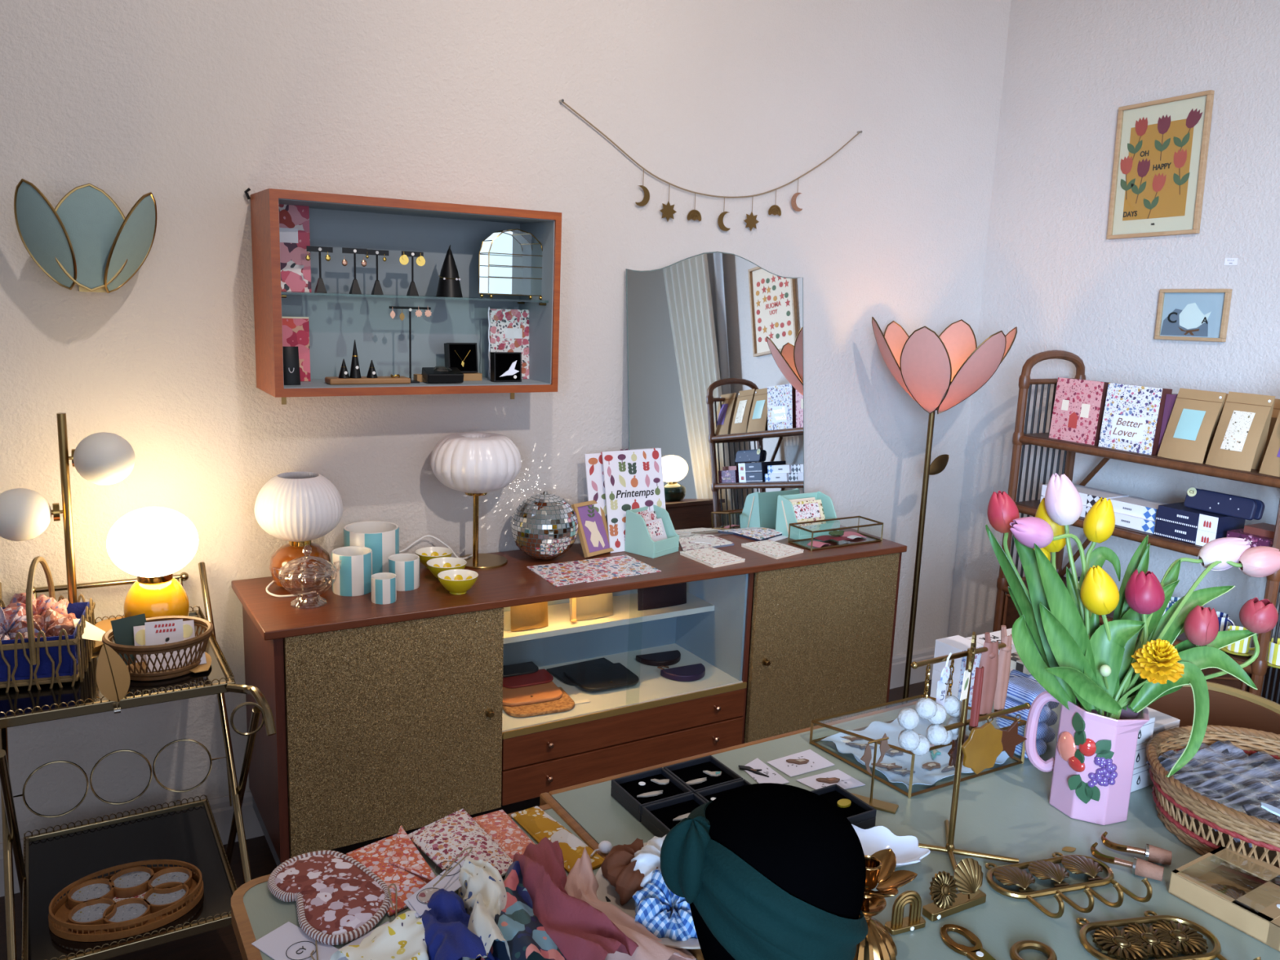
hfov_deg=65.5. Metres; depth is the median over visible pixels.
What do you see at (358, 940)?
card
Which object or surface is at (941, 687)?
paper label
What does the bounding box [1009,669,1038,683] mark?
pack
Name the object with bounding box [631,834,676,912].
scrunchie
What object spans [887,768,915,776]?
brooch
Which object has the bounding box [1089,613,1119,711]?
tulip leaf
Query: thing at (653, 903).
scrunchie
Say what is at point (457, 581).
bowl
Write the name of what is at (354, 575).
striped pot
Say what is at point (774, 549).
notebook
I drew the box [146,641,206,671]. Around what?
card
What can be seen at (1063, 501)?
tulip
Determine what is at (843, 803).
brooch
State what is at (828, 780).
brooch
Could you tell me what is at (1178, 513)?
box
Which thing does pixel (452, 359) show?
box
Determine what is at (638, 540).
box
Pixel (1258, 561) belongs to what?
tulip
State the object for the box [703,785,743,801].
cushion
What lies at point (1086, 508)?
box
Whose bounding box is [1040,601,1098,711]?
tulip leaf
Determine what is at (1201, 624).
tulip
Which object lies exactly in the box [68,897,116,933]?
round dish
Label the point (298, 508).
table lamp
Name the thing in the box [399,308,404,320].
earring
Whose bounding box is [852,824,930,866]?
shell dish
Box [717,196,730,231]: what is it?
charm
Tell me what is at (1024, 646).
tulip leaf
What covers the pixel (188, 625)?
card
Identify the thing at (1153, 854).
stopper
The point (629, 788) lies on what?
cushion
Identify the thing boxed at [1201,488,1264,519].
pouch
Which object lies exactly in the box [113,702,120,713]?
bead
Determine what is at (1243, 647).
striped cup
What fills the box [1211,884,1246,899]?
shell
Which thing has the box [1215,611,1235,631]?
striped cup
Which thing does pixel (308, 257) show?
earring
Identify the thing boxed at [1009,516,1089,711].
tulip
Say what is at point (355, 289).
stand
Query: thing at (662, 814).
cushion
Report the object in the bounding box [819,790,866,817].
cushion
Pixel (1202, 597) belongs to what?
tulip leaf
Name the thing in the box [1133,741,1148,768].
box
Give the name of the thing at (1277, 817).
pack
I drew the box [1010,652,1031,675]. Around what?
box
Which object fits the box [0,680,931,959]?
floor
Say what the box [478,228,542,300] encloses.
glass display case
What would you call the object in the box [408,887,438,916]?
card
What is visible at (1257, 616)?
tulip
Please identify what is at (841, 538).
card
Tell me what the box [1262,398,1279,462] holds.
pouch
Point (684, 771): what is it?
cushion
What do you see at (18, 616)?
scrunchie
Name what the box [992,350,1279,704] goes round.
etagere
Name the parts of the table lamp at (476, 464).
cord, stem, lamp shade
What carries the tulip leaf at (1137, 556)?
in the jug
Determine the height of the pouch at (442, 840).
0.013 m
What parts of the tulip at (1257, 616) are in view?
stem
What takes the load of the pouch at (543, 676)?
on the pouch at (548, 691)
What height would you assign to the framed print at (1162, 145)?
0.463 m
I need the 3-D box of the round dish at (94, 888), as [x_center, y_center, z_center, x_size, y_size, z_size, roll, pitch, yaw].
[-1.230,0.931,2.230,0.092,0.024,0.092,-4,12,-31]
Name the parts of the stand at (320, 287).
stem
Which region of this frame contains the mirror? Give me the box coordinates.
[626,251,804,537]
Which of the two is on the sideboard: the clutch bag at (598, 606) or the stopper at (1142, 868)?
the clutch bag at (598, 606)
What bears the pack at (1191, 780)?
in the wicker basket at (1170, 795)
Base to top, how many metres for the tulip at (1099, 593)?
0.353 m
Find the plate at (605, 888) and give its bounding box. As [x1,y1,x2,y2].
[595,842,700,949]
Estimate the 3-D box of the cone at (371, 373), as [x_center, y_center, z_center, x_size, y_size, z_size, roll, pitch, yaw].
[-0.719,-0.298,2.666,0.029,0.047,0.029,-4,12,-31]
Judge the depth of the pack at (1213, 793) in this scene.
1.66 m
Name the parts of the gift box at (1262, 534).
lid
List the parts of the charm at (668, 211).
plate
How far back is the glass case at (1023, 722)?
1.86 m
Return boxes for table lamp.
[106,506,198,617]
[254,471,342,596]
[399,431,521,568]
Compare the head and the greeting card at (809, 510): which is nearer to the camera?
the head
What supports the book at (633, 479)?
on the sideboard
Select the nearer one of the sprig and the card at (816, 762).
the card at (816, 762)
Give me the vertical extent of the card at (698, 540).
0.002 m
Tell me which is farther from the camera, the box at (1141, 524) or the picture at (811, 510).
the picture at (811, 510)
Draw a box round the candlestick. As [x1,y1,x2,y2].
[853,848,917,959]
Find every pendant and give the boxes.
[947,735,968,768]
[961,715,1003,773]
[999,714,1026,759]
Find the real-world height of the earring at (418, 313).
0.030 m
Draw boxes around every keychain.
[897,663,947,755]
[939,659,961,745]
[940,653,951,684]
[968,666,984,730]
[978,631,998,715]
[993,625,1012,711]
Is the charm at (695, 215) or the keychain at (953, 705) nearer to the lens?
the keychain at (953, 705)
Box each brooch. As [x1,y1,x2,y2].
[499,360,519,377]
[636,790,662,797]
[650,778,669,784]
[672,813,689,821]
[685,777,706,784]
[702,770,721,776]
[737,764,768,777]
[786,758,808,764]
[816,777,839,783]
[836,799,851,808]
[841,735,862,741]
[845,742,874,749]
[871,762,902,769]
[884,749,902,756]
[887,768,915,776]
[922,761,940,770]
[930,749,941,759]
[941,765,955,772]
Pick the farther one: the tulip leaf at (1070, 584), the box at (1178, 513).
the box at (1178, 513)
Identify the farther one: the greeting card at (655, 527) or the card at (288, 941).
the greeting card at (655, 527)
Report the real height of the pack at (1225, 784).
0.053 m
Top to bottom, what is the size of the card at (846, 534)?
0.010 m
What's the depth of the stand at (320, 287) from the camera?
2.59 m
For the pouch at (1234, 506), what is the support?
on the box at (1178, 513)
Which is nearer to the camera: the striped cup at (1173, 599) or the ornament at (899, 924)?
the ornament at (899, 924)
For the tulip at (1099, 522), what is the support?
in the jug
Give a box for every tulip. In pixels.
[986,490,1086,711]
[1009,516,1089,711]
[1033,547,1084,710]
[1035,497,1091,712]
[1044,473,1104,715]
[1080,564,1119,714]
[1083,497,1115,715]
[1108,568,1164,716]
[1108,597,1278,718]
[1113,546,1279,719]
[1115,537,1250,719]
[1120,604,1218,706]
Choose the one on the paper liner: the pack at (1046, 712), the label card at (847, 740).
the label card at (847, 740)
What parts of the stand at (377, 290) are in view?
stem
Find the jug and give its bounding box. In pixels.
[1024,690,1149,825]
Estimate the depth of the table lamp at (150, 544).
2.33 m
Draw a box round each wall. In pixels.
[0,0,1011,843]
[946,0,1279,638]
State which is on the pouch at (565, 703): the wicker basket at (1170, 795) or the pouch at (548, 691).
the pouch at (548, 691)
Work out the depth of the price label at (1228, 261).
3.21 m
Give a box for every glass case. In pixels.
[787,515,883,551]
[808,694,1026,798]
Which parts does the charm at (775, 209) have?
plate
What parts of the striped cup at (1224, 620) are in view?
handle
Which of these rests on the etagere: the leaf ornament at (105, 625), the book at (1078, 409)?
the book at (1078, 409)
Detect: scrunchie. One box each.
[0,605,42,639]
[3,592,76,634]
[7,608,75,639]
[600,838,658,905]
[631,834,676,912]
[632,869,697,941]
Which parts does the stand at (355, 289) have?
stem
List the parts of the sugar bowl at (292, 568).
lid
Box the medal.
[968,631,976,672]
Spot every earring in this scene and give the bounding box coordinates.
[305,254,310,261]
[325,251,330,261]
[342,259,347,266]
[360,257,366,266]
[390,310,395,318]
[399,251,408,264]
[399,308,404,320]
[415,306,422,317]
[416,254,425,266]
[424,307,431,316]
[860,743,871,774]
[875,733,890,765]
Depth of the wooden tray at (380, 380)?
2.65 m
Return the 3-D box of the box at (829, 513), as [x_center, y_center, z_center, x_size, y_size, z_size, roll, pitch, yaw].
[0.597,0.125,3.518,0.192,0.140,0.127,-5,13,-32]
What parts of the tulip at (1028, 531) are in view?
stem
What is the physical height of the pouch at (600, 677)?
0.012 m
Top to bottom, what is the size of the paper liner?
0.013 m
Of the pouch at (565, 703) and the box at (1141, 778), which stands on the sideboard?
the pouch at (565, 703)
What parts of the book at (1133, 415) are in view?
panel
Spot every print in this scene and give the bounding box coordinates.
[577,504,609,552]
[1061,400,1089,417]
[1067,412,1077,428]
[1106,89,1214,239]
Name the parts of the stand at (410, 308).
stem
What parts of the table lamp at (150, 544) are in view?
globe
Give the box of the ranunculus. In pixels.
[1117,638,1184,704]
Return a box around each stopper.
[1090,842,1164,880]
[1101,831,1172,865]
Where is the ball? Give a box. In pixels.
[511,490,577,559]
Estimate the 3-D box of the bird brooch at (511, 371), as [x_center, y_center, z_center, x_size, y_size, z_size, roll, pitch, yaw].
[-0.376,-0.321,2.862,0.062,0.048,0.002,-4,12,-31]
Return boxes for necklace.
[438,275,460,280]
[454,350,470,367]
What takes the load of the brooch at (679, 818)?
on the tray at (657, 818)
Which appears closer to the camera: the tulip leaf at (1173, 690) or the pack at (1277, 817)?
the pack at (1277, 817)
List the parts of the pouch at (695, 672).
zip pull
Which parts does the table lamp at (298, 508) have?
cord, globe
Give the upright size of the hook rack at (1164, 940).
0.043 m
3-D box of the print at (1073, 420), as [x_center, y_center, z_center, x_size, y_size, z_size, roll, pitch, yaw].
[1.456,-0.203,3.343,0.001,0.055,0.032,0,10,-31]
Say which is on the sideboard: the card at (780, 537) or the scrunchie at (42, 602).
the card at (780, 537)
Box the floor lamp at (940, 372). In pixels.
[871,316,1017,704]
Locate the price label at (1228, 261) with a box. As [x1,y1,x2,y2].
[1223,257,1237,265]
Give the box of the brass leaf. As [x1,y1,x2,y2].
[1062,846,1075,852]
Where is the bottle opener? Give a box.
[939,924,995,959]
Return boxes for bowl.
[272,544,342,609]
[415,546,453,568]
[426,556,466,580]
[437,568,478,594]
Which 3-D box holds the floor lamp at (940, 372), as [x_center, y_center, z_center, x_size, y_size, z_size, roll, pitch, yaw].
[1.047,0.192,3.660,0.465,1.547,0.515,8,12,30]
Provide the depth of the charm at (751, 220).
3.40 m
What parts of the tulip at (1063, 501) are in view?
stem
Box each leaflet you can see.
[526,556,642,586]
[585,555,661,582]
[679,534,734,551]
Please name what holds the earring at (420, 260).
hanging from the stand at (412, 291)
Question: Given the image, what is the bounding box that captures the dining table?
[231,701,1279,959]
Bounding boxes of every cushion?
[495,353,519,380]
[619,773,684,804]
[649,799,700,829]
[671,761,734,790]
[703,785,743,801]
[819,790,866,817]
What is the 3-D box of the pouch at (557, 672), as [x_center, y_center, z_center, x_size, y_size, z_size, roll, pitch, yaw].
[-0.167,0.619,3.202,0.220,0.008,0.160,-5,13,-34]
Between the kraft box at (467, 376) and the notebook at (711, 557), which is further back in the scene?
the notebook at (711, 557)
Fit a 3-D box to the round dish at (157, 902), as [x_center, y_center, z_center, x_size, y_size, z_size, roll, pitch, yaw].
[-1.061,0.938,2.228,0.092,0.024,0.092,-4,12,-31]
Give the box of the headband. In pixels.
[660,800,868,959]
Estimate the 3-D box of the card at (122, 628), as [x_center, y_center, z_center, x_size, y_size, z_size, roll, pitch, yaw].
[-1.151,0.362,2.255,0.037,0.099,0.075,11,14,38]
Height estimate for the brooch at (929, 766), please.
0.005 m
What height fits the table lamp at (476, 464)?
0.393 m
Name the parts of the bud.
stem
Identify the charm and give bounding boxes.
[635,168,649,206]
[660,187,676,221]
[687,192,701,221]
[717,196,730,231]
[743,195,759,231]
[768,189,781,216]
[791,179,802,211]
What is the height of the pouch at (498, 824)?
0.012 m
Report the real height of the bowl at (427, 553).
0.049 m
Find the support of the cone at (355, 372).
on the wooden tray at (380, 380)
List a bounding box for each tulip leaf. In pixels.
[985,524,1077,705]
[1008,586,1044,662]
[1011,613,1072,710]
[1012,533,1075,704]
[1034,542,1097,679]
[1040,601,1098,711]
[1044,666,1122,715]
[1066,566,1097,711]
[1078,546,1120,591]
[1084,619,1145,711]
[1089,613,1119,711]
[1112,534,1148,620]
[1118,579,1179,699]
[1120,543,1150,618]
[1122,585,1235,711]
[1128,630,1256,711]
[1129,559,1181,682]
[1129,661,1208,777]
[1130,685,1182,713]
[1133,645,1257,698]
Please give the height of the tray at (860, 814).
0.030 m
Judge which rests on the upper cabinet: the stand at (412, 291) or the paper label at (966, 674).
the stand at (412, 291)
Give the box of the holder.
[922,857,986,921]
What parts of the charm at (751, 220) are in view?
plate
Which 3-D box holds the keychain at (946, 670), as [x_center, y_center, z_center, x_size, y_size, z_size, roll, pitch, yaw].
[0.454,0.281,1.470,0.003,0.050,0.036,12,14,41]
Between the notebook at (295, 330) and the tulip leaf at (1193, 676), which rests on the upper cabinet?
the notebook at (295, 330)
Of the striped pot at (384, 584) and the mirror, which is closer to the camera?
the striped pot at (384, 584)
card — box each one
[111,613,146,665]
[133,620,195,662]
[144,618,183,662]
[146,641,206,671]
[251,921,337,959]
[320,883,397,959]
[404,847,472,917]
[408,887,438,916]
[571,500,613,558]
[573,698,590,704]
[635,510,648,514]
[639,511,657,521]
[644,518,667,542]
[690,537,716,544]
[743,758,789,783]
[766,749,834,777]
[768,535,787,541]
[781,497,815,533]
[791,499,826,526]
[795,768,865,789]
[807,540,830,547]
[813,535,835,541]
[831,536,853,541]
[840,531,866,537]
[840,739,850,742]
[847,535,861,538]
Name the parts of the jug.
handle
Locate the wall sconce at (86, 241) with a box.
[13,178,156,293]
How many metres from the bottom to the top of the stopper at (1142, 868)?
0.026 m
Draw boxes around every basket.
[0,555,95,693]
[102,615,213,680]
[1146,724,1279,876]
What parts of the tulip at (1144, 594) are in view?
stem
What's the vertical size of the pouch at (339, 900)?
0.014 m
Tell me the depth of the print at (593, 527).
3.14 m
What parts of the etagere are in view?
door, cane panel, frame, rail, shelf rail, shelf rail, shelf rail, door, frame, cane panel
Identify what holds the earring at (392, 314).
hanging from the stand at (410, 308)
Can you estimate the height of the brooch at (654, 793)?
0.003 m
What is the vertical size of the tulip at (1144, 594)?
0.339 m
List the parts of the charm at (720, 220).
plate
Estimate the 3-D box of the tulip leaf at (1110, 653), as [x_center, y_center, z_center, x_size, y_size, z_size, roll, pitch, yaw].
[0.790,0.310,1.663,0.093,0.156,0.026,2,11,0]
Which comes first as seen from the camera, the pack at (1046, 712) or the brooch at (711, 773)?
the brooch at (711, 773)
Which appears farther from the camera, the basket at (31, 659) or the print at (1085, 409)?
the print at (1085, 409)
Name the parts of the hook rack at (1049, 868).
frame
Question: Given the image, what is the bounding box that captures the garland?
[558,98,862,198]
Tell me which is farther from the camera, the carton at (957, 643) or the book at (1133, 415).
the book at (1133, 415)
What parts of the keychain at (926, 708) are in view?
chain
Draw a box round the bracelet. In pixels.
[433,365,452,371]
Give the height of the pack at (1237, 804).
0.060 m
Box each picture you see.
[645,520,663,537]
[793,502,820,519]
[1154,288,1232,342]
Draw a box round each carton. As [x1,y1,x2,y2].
[930,668,974,706]
[933,635,983,679]
[965,627,1017,671]
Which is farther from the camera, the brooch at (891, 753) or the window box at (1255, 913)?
the brooch at (891, 753)
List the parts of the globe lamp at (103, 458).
globe, globe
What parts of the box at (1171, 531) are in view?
dotted trim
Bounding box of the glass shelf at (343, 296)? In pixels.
[281,291,544,302]
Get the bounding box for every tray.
[48,859,204,942]
[324,376,410,384]
[610,767,693,822]
[640,792,706,837]
[662,755,742,793]
[695,778,751,802]
[810,783,876,829]
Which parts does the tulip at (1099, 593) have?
stem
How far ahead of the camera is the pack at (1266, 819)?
1.56 m
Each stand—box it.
[306,245,333,293]
[342,247,367,293]
[364,248,388,294]
[388,306,431,382]
[401,250,423,296]
[850,736,898,813]
[911,642,1031,872]
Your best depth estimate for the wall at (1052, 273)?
3.56 m
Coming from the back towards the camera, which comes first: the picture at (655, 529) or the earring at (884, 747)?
the picture at (655, 529)
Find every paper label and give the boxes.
[935,680,946,706]
[960,669,970,700]
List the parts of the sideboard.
plinth rail, door, knob, knob, knob, drawer, drawer, rail, knob, knob, knob, door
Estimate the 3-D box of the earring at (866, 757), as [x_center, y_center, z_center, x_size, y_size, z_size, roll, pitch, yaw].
[0.387,0.477,1.696,0.024,0.058,0.003,-1,11,-14]
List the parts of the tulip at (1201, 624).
stem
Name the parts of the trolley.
leg, leg, rail, glass, tray frame, tray frame, glass, rail post, leg, leg, handle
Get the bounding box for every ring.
[390,373,399,377]
[1009,939,1057,959]
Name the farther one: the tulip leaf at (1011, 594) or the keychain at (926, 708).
the tulip leaf at (1011, 594)
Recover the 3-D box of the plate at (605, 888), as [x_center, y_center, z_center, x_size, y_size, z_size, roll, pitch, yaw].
[0.061,0.590,1.413,0.257,0.022,0.257,-7,14,-39]
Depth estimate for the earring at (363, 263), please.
2.62 m
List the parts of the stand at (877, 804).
post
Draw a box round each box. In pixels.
[413,373,426,382]
[421,367,463,382]
[444,342,478,373]
[462,372,482,380]
[490,351,521,382]
[624,504,679,558]
[775,491,839,539]
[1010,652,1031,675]
[1040,484,1128,506]
[1040,496,1091,517]
[1110,496,1167,520]
[1114,511,1155,533]
[1130,764,1152,792]
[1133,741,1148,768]
[1137,715,1155,744]
[1146,706,1179,748]
[1154,520,1226,546]
[1155,502,1245,533]
[1168,843,1279,951]
[1226,522,1275,548]
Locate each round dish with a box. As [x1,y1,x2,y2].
[67,878,114,909]
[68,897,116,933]
[102,897,151,932]
[108,866,153,897]
[143,881,189,915]
[147,866,192,893]
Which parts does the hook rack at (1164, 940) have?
frame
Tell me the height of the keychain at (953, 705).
0.143 m
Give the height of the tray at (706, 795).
0.030 m
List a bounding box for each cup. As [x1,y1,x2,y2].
[864,855,881,889]
[1161,602,1173,617]
[1168,596,1181,604]
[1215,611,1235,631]
[1220,625,1254,656]
[1266,637,1279,668]
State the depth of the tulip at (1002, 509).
1.70 m
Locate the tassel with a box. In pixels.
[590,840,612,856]
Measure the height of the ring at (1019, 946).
0.012 m
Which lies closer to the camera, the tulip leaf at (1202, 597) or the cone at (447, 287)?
the tulip leaf at (1202, 597)
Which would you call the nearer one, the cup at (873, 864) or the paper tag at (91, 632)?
the cup at (873, 864)
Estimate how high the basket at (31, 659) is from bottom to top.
0.273 m
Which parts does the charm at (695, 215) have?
plate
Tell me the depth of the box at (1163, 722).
1.86 m
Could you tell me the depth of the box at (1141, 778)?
1.80 m
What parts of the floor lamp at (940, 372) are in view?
stem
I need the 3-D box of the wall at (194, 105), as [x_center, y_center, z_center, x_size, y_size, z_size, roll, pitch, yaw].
[-0.201,-0.562,3.206,7.400,3.100,0.120,-4,12,-31]
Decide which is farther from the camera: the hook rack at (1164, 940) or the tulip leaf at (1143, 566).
the tulip leaf at (1143, 566)
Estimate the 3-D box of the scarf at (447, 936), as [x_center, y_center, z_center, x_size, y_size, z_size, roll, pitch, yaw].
[-0.241,0.589,1.296,0.082,0.050,0.151,-2,11,-21]
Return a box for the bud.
[1099,664,1111,716]
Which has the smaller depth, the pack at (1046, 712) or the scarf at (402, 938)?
the scarf at (402, 938)
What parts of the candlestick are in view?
stem, drip dish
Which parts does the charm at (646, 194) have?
plate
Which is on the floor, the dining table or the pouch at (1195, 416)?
the dining table
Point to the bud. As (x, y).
(1104, 670)
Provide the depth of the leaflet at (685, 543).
3.32 m
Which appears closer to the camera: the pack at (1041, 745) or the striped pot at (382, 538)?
the pack at (1041, 745)
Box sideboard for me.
[231,524,906,866]
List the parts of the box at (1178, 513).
dotted trim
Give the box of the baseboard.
[0,646,934,897]
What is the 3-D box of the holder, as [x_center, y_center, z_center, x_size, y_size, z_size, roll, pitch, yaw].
[0.452,0.581,1.419,0.108,0.068,0.024,-4,12,-29]
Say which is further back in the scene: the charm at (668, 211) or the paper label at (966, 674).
the charm at (668, 211)
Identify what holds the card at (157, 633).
in the rattan basket at (138, 671)
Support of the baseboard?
attached to the wall at (194, 105)
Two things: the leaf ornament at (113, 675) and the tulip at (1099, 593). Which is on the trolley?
the leaf ornament at (113, 675)
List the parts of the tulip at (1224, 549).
stem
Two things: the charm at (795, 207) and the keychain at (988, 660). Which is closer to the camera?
the keychain at (988, 660)
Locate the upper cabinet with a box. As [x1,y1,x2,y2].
[244,187,561,404]
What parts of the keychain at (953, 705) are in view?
chain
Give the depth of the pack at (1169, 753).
1.78 m
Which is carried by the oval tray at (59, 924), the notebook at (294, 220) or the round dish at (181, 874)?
the round dish at (181, 874)
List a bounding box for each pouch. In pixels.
[266,849,391,945]
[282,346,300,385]
[346,825,435,915]
[407,808,512,876]
[472,809,534,860]
[502,661,538,677]
[502,668,553,688]
[502,680,562,706]
[502,686,574,717]
[511,805,604,872]
[546,657,613,685]
[564,662,639,691]
[635,649,680,666]
[657,662,705,681]
[1157,387,1226,463]
[1183,487,1257,520]
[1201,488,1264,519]
[1205,391,1275,471]
[1258,411,1279,476]
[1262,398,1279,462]
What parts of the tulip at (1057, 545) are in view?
stem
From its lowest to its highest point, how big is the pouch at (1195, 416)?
0.210 m
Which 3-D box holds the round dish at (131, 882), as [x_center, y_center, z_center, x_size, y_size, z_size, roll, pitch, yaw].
[-1.167,0.923,2.283,0.092,0.024,0.092,-4,12,-31]
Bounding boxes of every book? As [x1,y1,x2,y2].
[601,448,666,552]
[1048,377,1110,444]
[1098,382,1172,454]
[1156,394,1177,454]
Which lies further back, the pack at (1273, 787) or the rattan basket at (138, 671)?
the rattan basket at (138, 671)
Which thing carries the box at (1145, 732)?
on the box at (1140, 759)
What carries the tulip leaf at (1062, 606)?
in the jug
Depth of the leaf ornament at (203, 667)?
2.25 m
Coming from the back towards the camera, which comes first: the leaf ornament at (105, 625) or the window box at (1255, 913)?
the leaf ornament at (105, 625)
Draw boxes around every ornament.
[94,616,124,632]
[96,643,129,702]
[189,652,211,672]
[884,889,925,934]
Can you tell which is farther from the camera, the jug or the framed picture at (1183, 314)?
the framed picture at (1183, 314)
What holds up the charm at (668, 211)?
hanging from the garland
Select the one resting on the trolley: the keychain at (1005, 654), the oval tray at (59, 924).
the oval tray at (59, 924)
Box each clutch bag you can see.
[510,601,548,631]
[569,592,613,622]
[637,582,686,610]
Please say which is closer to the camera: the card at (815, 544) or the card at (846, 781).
the card at (846, 781)
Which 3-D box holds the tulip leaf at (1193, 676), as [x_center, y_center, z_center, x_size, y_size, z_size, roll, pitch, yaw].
[0.883,0.391,1.650,0.104,0.174,0.087,-4,12,-31]
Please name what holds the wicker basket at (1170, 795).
on the dining table
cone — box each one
[337,359,349,377]
[349,339,361,377]
[366,360,377,377]
[435,244,462,297]
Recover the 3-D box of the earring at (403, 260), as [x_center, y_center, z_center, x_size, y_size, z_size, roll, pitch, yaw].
[-0.636,-0.598,2.681,0.026,0.035,0.005,-4,12,-31]
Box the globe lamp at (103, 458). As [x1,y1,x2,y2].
[0,413,135,653]
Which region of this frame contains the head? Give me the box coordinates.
[689,782,866,959]
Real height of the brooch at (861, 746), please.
0.005 m
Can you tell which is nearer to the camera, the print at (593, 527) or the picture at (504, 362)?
the picture at (504, 362)
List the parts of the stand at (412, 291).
stem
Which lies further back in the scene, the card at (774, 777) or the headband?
the card at (774, 777)
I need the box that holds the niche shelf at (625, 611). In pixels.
[503,591,714,644]
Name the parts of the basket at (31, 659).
handle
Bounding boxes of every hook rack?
[985,852,1152,918]
[1075,910,1261,959]
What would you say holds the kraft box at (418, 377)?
in the upper cabinet
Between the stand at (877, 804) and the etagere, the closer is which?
the stand at (877, 804)
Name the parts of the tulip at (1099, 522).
stem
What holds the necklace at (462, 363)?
hanging from the box at (452, 359)
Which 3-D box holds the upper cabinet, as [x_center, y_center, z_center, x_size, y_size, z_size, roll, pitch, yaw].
[-0.635,-0.494,2.733,0.799,0.548,0.247,-4,12,-31]
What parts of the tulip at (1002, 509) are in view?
stem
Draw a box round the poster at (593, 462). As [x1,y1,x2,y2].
[584,448,627,522]
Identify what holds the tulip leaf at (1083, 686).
in the jug
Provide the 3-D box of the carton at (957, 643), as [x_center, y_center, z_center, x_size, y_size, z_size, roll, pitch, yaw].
[0.690,0.383,2.150,0.071,0.066,0.075,-4,12,-31]
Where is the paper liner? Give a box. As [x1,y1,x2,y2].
[821,716,1008,789]
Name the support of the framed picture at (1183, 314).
attached to the wall at (1052, 273)
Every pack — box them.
[733,528,782,541]
[995,714,1048,739]
[1002,696,1051,722]
[1006,676,1050,704]
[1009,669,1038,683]
[1013,738,1046,758]
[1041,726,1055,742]
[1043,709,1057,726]
[1044,701,1059,709]
[1146,742,1209,764]
[1148,740,1247,772]
[1172,751,1274,815]
[1173,748,1248,774]
[1173,761,1279,819]
[1190,759,1279,826]
[1192,776,1279,831]
[1208,779,1279,842]
[1222,792,1279,847]
[1242,798,1279,824]
[1261,808,1278,823]
[1274,815,1279,823]
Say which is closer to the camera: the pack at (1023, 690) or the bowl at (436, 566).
the pack at (1023, 690)
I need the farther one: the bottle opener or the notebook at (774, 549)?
the notebook at (774, 549)
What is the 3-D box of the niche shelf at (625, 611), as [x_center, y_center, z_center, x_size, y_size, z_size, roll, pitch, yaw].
[-0.164,0.430,3.172,0.824,0.018,0.222,-4,12,-31]
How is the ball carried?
on the sideboard
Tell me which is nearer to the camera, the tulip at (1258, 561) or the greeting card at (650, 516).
the tulip at (1258, 561)
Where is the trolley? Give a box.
[0,562,276,959]
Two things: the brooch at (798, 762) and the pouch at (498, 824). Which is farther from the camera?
the brooch at (798, 762)
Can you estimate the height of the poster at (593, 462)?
0.318 m
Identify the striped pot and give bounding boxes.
[331,546,372,596]
[343,520,399,574]
[370,572,396,604]
[387,553,419,591]
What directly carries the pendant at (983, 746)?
hanging from the stand at (949, 825)
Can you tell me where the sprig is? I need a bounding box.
[828,529,844,535]
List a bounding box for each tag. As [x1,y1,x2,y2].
[72,618,105,641]
[1260,802,1279,816]
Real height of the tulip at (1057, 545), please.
0.441 m
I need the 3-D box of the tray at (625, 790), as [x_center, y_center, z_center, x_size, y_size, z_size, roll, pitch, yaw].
[0.019,0.532,1.688,0.103,0.030,0.099,-4,12,-31]
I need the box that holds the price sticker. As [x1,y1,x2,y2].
[638,782,645,785]
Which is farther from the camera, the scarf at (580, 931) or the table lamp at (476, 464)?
the table lamp at (476, 464)
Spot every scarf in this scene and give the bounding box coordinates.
[329,911,428,959]
[419,888,494,959]
[457,858,511,959]
[480,860,566,959]
[512,836,638,959]
[564,847,696,959]
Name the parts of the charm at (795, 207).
plate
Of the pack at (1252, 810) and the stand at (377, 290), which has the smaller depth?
the pack at (1252, 810)
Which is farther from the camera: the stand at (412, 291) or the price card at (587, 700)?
the price card at (587, 700)
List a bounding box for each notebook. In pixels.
[279,204,311,292]
[281,316,311,381]
[487,306,528,379]
[680,546,745,568]
[741,539,804,559]
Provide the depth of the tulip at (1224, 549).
1.73 m
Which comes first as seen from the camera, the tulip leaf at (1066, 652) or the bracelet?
the tulip leaf at (1066, 652)
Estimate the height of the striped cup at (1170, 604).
0.062 m
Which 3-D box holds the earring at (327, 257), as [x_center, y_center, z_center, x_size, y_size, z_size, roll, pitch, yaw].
[-0.813,-0.582,2.590,0.014,0.024,0.004,-4,12,-31]

